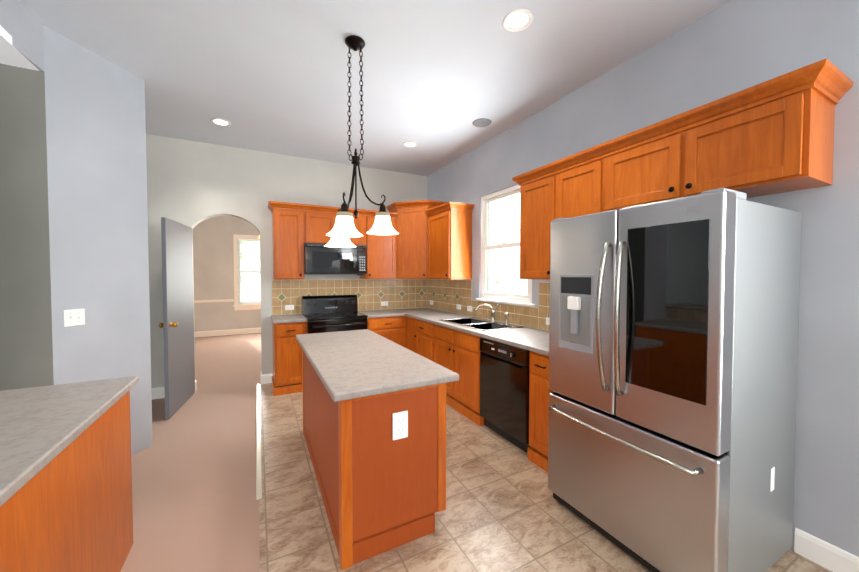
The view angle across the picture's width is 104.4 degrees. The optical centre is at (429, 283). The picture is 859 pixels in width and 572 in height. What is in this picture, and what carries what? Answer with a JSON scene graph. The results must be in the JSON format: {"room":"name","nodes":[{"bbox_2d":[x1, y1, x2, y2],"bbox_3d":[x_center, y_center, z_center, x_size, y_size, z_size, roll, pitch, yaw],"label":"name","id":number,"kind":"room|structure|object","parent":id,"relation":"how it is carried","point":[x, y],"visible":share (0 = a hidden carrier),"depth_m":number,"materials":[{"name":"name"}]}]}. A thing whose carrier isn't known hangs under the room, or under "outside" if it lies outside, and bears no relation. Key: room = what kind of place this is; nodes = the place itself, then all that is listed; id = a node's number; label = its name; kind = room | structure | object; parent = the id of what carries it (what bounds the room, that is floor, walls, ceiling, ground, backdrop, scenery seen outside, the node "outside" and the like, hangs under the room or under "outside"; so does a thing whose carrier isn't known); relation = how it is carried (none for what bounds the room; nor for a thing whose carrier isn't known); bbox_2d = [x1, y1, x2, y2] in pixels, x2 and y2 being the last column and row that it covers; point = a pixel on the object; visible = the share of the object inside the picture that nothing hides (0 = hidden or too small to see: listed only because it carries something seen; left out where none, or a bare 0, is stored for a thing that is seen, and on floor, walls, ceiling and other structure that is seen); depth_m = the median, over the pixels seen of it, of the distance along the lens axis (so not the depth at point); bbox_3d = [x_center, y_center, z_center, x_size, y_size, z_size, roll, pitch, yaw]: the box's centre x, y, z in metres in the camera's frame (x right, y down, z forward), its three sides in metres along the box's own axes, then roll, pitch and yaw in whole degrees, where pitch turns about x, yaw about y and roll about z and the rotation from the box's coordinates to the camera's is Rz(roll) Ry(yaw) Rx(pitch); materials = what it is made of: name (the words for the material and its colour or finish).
{"room":"kitchen","nodes":[
{"label":"kitchen","id":0,"kind":"room"},
{"bbox_2d":[0,25,38,70],"bbox_3d":[-2.911,-1.385,1.672,1.130,0.052,0.498,-1,2,-27],"label":"ceiling","id":1,"kind":"structure","parent":0,"point":[10,54],"depth_m":2.00,"materials":[{"name":"white paint"}]},
{"bbox_2d":[0,0,43,71],"bbox_3d":[-2.465,-1.517,1.899,0.130,0.300,0.511,-1,2,-22],"label":"wall","id":2,"kind":"structure","parent":0,"point":[21,24],"depth_m":2.00,"materials":[{"name":"grey paint"}]},
{"bbox_2d":[0,63,53,390],"bbox_3d":[-2.972,0.027,1.744,1.253,2.780,0.618,-1,2,-27],"label":"wall","id":3,"kind":"structure","parent":0,"point":[26,352],"depth_m":2.14,"materials":[{"name":"grey paint"}]},
{"bbox_2d":[43,25,152,455],"bbox_3d":[-2.495,-0.143,2.515,0.492,3.080,0.561,-1,2,-27],"label":"wall","id":4,"kind":"structure","parent":0,"point":[97,173],"depth_m":2.46,"materials":[{"name":"grey paint"}]},
{"bbox_2d":[64,309,84,326],"bbox_3d":[-2.474,0.239,2.320,0.076,0.115,0.091,-1,2,-27],"label":"light switch","id":5,"kind":"object","parent":4,"relation":"attached to","point":[74,317],"visible":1,"depth_m":2.32,"materials":[{"name":"white plastic"}]},
{"bbox_2d":[120,333,261,571],"bbox_3d":[-2.559,1.421,2.580,7.520,0.050,12.500,-1,2,-27],"label":"floor carpet","id":6,"kind":"object","parent":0,"point":[195,504],"depth_m":2.42,"materials":[{"name":"beige carpet"}]},
{"bbox_2d":[0,376,138,571],"bbox_3d":[-1.032,0.925,-0.388,1.055,1.095,4.449,-1,2,-27],"label":"counter","id":7,"kind":"object","parent":6,"relation":"on","point":[65,481],"visible":1,"depth_m":1.28,"materials":[{"name":"brown wood"}]},
{"bbox_2d":[193,216,260,331],"bbox_3d":[-4.033,-0.299,8.534,4.300,3.080,0.150,-1,2,-27],"label":"wall","id":8,"kind":"structure","parent":0,"point":[213,264],"depth_m":7.93,"materials":[{"name":"beige paint"}]},
{"bbox_2d":[194,299,233,302],"bbox_3d":[-5.246,0.429,7.830,1.120,0.062,0.022,-1,2,-27],"label":"trim","id":9,"kind":"structure","parent":8,"relation":"attached to","point":[211,301],"depth_m":7.86,"materials":[{"name":"beige wood"}]},
{"bbox_2d":[194,327,260,336],"bbox_3d":[-4.000,1.177,8.497,3.930,0.132,0.014,-1,2,-27],"label":"baseboard","id":10,"kind":"structure","parent":8,"relation":"attached to","point":[225,332],"depth_m":8.03,"materials":[{"name":"beige wood"}]},
{"bbox_2d":[233,234,260,309],"bbox_3d":[-3.885,-0.272,8.555,2.030,1.845,0.170,-1,2,-27],"label":"dining room window","id":11,"kind":"structure","parent":8,"relation":"in","point":[254,305],"depth_m":8.20,"materials":[{"name":"white"}]},
{"bbox_2d":[146,134,426,387],"bbox_3d":[-2.215,-0.194,4.489,5.120,3.080,0.150,-1,2,-27],"label":"wall","id":12,"kind":"structure","parent":0,"point":[192,184],"depth_m":4.29,"materials":[{"name":"beige paint"}]},
{"bbox_2d":[151,381,195,399],"bbox_3d":[-3.184,1.295,3.946,0.664,0.132,0.034,-1,2,-27],"label":"baseboard","id":13,"kind":"structure","parent":12,"relation":"attached to","point":[158,392],"depth_m":3.92,"materials":[{"name":"white wood"}]},
{"bbox_2d":[158,217,194,418],"bbox_3d":[-2.789,0.346,3.677,0.192,2.018,0.792,-1,2,-27],"label":"door leaf","id":14,"kind":"structure","parent":12,"relation":"in","point":[177,325],"depth_m":3.57,"materials":[{"name":"grey paint"}]},
{"bbox_2d":[256,384,261,500],"bbox_3d":[-1.685,1.369,3.283,0.036,0.005,2.550,-1,2,-27],"label":"trim","id":15,"kind":"structure","parent":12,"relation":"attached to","point":[258,472],"depth_m":2.69,"materials":[{"name":"beige wood"}]},
{"bbox_2d":[272,201,304,279],"bbox_3d":[-1.862,-0.535,4.386,0.362,0.968,0.339,-1,2,-27],"label":"upper cabinet","id":16,"kind":"object","parent":12,"relation":"attached to","point":[287,218],"depth_m":4.24,"materials":[{"name":"brown wood"}]},
{"bbox_2d":[304,204,367,247],"bbox_3d":[-1.337,-0.780,4.650,0.818,0.493,0.339,-1,2,-27],"label":"upper cabinet","id":17,"kind":"object","parent":12,"relation":"attached to","point":[319,220],"depth_m":4.43,"materials":[{"name":"brown wood"}]},
{"bbox_2d":[304,243,366,275],"bbox_3d":[-1.324,-0.317,4.636,0.810,0.422,0.395,-1,2,-27],"label":"over-the-range microwave","id":18,"kind":"object","parent":17,"relation":"attached to","point":[319,258],"visible":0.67,"depth_m":4.44,"materials":[{"name":"black"}]},
{"bbox_2d":[360,210,395,278],"bbox_3d":[-0.761,-0.550,4.953,0.478,0.968,0.339,-1,2,-27],"label":"upper cabinet","id":19,"kind":"object","parent":12,"relation":"attached to","point":[381,250],"depth_m":4.81,"materials":[{"name":"brown wood"}]},
{"bbox_2d":[388,200,446,278],"bbox_3d":[-0.182,-0.628,5.070,0.661,1.118,0.659,-1,2,-27],"label":"upper cabinet","id":20,"kind":"object","parent":12,"relation":"attached to","point":[403,254],"depth_m":4.84,"materials":[{"name":"brown wood"}]},
{"bbox_2d":[19,0,730,175],"bbox_3d":[-2.559,-1.743,2.498,7.520,0.120,12.500,-1,2,-27],"label":"ceiling","id":21,"kind":"structure","parent":0,"point":[439,77],"depth_m":2.53,"materials":[{"name":"white paint"}]},
{"bbox_2d":[210,118,230,126],"bbox_3d":[-2.215,-1.706,3.532,0.192,0.006,0.192,-1,2,-27],"label":"recessed light","id":22,"kind":"object","parent":21,"relation":"in","point":[221,122],"visible":1,"depth_m":3.53,"materials":[{"name":"white"}]},
{"bbox_2d":[324,35,398,247],"bbox_3d":[-0.491,-0.975,2.361,0.540,1.409,0.562,-1,2,-27],"label":"pendant","id":23,"kind":"object","parent":21,"relation":"hanging from","point":[342,231],"visible":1,"depth_m":2.32,"materials":[{"name":"black metal"}]},
{"bbox_2d":[402,141,417,147],"bbox_3d":[-0.241,-1.722,4.134,0.192,0.006,0.192,-1,2,-27],"label":"recessed light","id":24,"kind":"object","parent":21,"relation":"in","point":[409,144],"visible":1,"depth_m":4.13,"materials":[{"name":"white plastic"}]},
{"bbox_2d":[472,118,491,126],"bbox_3d":[0.558,-1.704,3.545,0.204,0.012,0.204,-1,2,-27],"label":"ceiling vent","id":25,"kind":"object","parent":21,"relation":"in","point":[482,122],"visible":1,"depth_m":3.52,"materials":[{"name":"grey plastic"}]},
{"bbox_2d":[503,9,533,31],"bbox_3d":[0.563,-1.669,2.119,0.192,0.006,0.192,-1,2,-27],"label":"recessed light","id":26,"kind":"object","parent":21,"relation":"in","point":[516,20],"visible":1,"depth_m":2.12,"materials":[{"name":"white plastic"}]},
{"bbox_2d":[259,383,831,571],"bbox_3d":[0.622,1.420,1.549,2.510,0.006,7.750,-1,2,-27],"label":"floor","id":27,"kind":"structure","parent":0,"point":[505,511],"depth_m":1.96,"materials":[{"name":"beige tile"}]},
{"bbox_2d":[272,322,306,395],"bbox_3d":[-1.816,0.913,4.316,0.375,0.876,0.570,-1,2,-27],"label":"base cabinet","id":28,"kind":"object","parent":27,"relation":"on","point":[287,365],"depth_m":4.06,"materials":[{"name":"brown wood"}]},
{"bbox_2d":[271,314,306,323],"bbox_3d":[-1.820,0.456,4.298,0.391,0.038,0.579,-1,2,-27],"label":"countertop","id":29,"kind":"structure","parent":28,"relation":"on","point":[276,319],"depth_m":4.16,"materials":[{"name":"beige laminate"}]},
{"bbox_2d":[302,349,309,453],"bbox_3d":[-0.752,0.950,2.914,0.611,0.876,0.610,-1,2,-27],"label":"base cabinet","id":30,"kind":"object","parent":27,"relation":"on","point":[305,362],"depth_m":2.84,"materials":[{"name":"brown wood"}]},
{"bbox_2d":[296,329,458,401],"bbox_3d":[-0.528,0.504,2.438,0.682,0.038,1.712,-1,2,-27],"label":"countertop","id":31,"kind":"structure","parent":30,"relation":"on","point":[351,364],"depth_m":2.01,"materials":[{"name":"beige laminate"}]},
{"bbox_2d":[310,363,317,481],"bbox_3d":[-0.523,0.961,2.476,0.605,0.876,0.652,-1,2,-27],"label":"base cabinet","id":32,"kind":"object","parent":27,"relation":"on","point":[313,375],"depth_m":2.45,"materials":[{"name":"brown wood"}]},
{"bbox_2d":[302,295,367,333],"bbox_3d":[-1.285,0.763,4.524,0.758,1.165,0.660,-1,2,-27],"label":"range","id":33,"kind":"object","parent":27,"relation":"on","point":[327,313],"visible":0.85,"depth_m":4.52,"materials":[{"name":"black metal"}]},
{"bbox_2d":[318,376,445,569],"bbox_3d":[-0.299,0.972,2.037,0.611,0.876,0.607,-1,2,-27],"label":"base cabinet","id":34,"kind":"object","parent":27,"relation":"on","point":[379,463],"depth_m":1.76,"materials":[{"name":"brown wood"}]},
{"bbox_2d":[367,316,406,347],"bbox_3d":[-0.711,0.899,4.885,0.585,0.876,0.570,-1,2,-27],"label":"base cabinet","id":35,"kind":"object","parent":27,"relation":"on","point":[393,328],"depth_m":4.66,"materials":[{"name":"brown wood"}]},
{"bbox_2d":[358,309,402,317],"bbox_3d":[-0.736,0.442,4.857,0.528,0.038,0.579,-1,2,-27],"label":"countertop","id":36,"kind":"structure","parent":35,"relation":"on","point":[372,313],"depth_m":4.69,"materials":[{"name":"beige laminate"}]},
{"bbox_2d":[406,316,413,351],"bbox_3d":[0.020,0.901,4.777,0.609,0.876,0.301,-1,2,-27],"label":"base cabinet","id":37,"kind":"object","parent":27,"relation":"on","point":[409,321],"depth_m":4.66,"materials":[{"name":"brown wood"}]},
{"bbox_2d":[391,304,548,355],"bbox_3d":[0.443,0.438,3.877,0.669,0.400,3.401,-1,2,-27],"label":"countertop","id":38,"kind":"structure","parent":37,"relation":"on","point":[529,339],"depth_m":3.48,"materials":[{"name":"beige laminate"}]},
{"bbox_2d":[414,318,477,395],"bbox_3d":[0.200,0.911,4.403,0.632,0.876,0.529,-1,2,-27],"label":"base cabinet","id":39,"kind":"object","parent":27,"relation":"on","point":[456,351],"depth_m":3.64,"materials":[{"name":"brown wood"}]},
{"bbox_2d":[480,337,529,452],"bbox_3d":[0.864,0.948,3.024,0.598,0.872,0.622,-1,2,-27],"label":"dishwasher","id":40,"kind":"object","parent":27,"relation":"on","point":[504,390],"visible":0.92,"depth_m":2.84,"materials":[{"name":"black"}]},
{"bbox_2d":[528,351,552,472],"bbox_3d":[1.117,0.957,2.626,0.632,0.876,0.305,-1,2,-27],"label":"base cabinet","id":41,"kind":"object","parent":27,"relation":"on","point":[539,391],"depth_m":2.52,"materials":[{"name":"brown wood"}]},
{"bbox_2d":[548,188,801,571],"bbox_3d":[1.300,0.507,1.905,0.917,1.812,0.887,-1,2,-27],"label":"refrigerator","id":42,"kind":"object","parent":27,"relation":"on","point":[673,344],"visible":1,"depth_m":1.56,"materials":[{"name":"grey metal"}]},
{"bbox_2d":[427,0,858,556],"bbox_3d":[1.770,-0.134,2.185,0.150,3.080,7.900,-1,2,-27],"label":"wall","id":43,"kind":"structure","parent":0,"point":[729,48],"depth_m":1.73,"materials":[{"name":"grey paint"}]},
{"bbox_2d":[272,279,549,330],"bbox_3d":[-0.319,0.218,3.533,2.334,0.470,3.304,-1,2,-27],"label":"tile backsplash","id":44,"kind":"structure","parent":43,"relation":"attached to","point":[454,296],"depth_m":4.73,"materials":[{"name":"beige tile"}]},
{"bbox_2d":[425,202,472,278],"bbox_3d":[0.259,-0.540,4.568,0.339,0.968,0.639,-1,2,-27],"label":"upper cabinet","id":45,"kind":"object","parent":43,"relation":"attached to","point":[450,223],"depth_m":4.32,"materials":[{"name":"brown wood"}]},
{"bbox_2d":[476,298,534,306],"bbox_3d":[0.856,0.217,3.833,0.084,0.029,1.000,-1,2,-27],"label":"window sill","id":46,"kind":"structure","parent":43,"relation":"attached to","point":[507,302],"depth_m":3.73,"materials":[{"name":"white wood"}]},
{"bbox_2d":[481,184,531,303],"bbox_3d":[0.886,-0.437,3.832,0.075,1.280,0.910,-1,2,-27],"label":"window","id":47,"kind":"structure","parent":43,"relation":"in","point":[485,247],"depth_m":3.98,"materials":[{"name":"white"}]},
{"bbox_2d":[517,143,604,279],"bbox_3d":[1.174,-0.504,2.796,0.339,0.948,0.850,-1,2,-27],"label":"upper cabinet","id":48,"kind":"object","parent":43,"relation":"attached to","point":[573,186],"depth_m":2.75,"materials":[{"name":"brown wood"}]},
{"bbox_2d":[605,62,840,210],"bbox_3d":[1.593,-0.723,1.977,0.339,0.468,0.980,-1,2,-27],"label":"upper cabinet","id":49,"kind":"object","parent":43,"relation":"attached to","point":[773,136],"depth_m":1.69,"materials":[{"name":"brown wood"}]},
{"bbox_2d":[794,528,858,571],"bbox_3d":[2.715,1.391,0.213,0.014,0.132,3.460,-1,2,-27],"label":"baseboard","id":50,"kind":"structure","parent":43,"relation":"attached to","point":[826,555],"depth_m":1.65,"materials":[{"name":"white wood"}]},
{"label":"outside","id":51,"kind":"structure","parent":0,"visible":0},
{"bbox_2d":[240,241,260,300],"bbox_3d":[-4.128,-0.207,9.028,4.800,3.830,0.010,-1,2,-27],"label":"window pane","id":52,"kind":"object","parent":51,"point":[250,265],"depth_m":8.72,"materials":[{"name":"glass"}]},
{"bbox_2d":[489,193,526,294],"bbox_3d":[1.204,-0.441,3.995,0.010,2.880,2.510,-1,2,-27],"label":"window pane","id":53,"kind":"object","parent":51,"point":[513,282],"depth_m":4.37,"materials":[{"name":"glass"}]}
]}

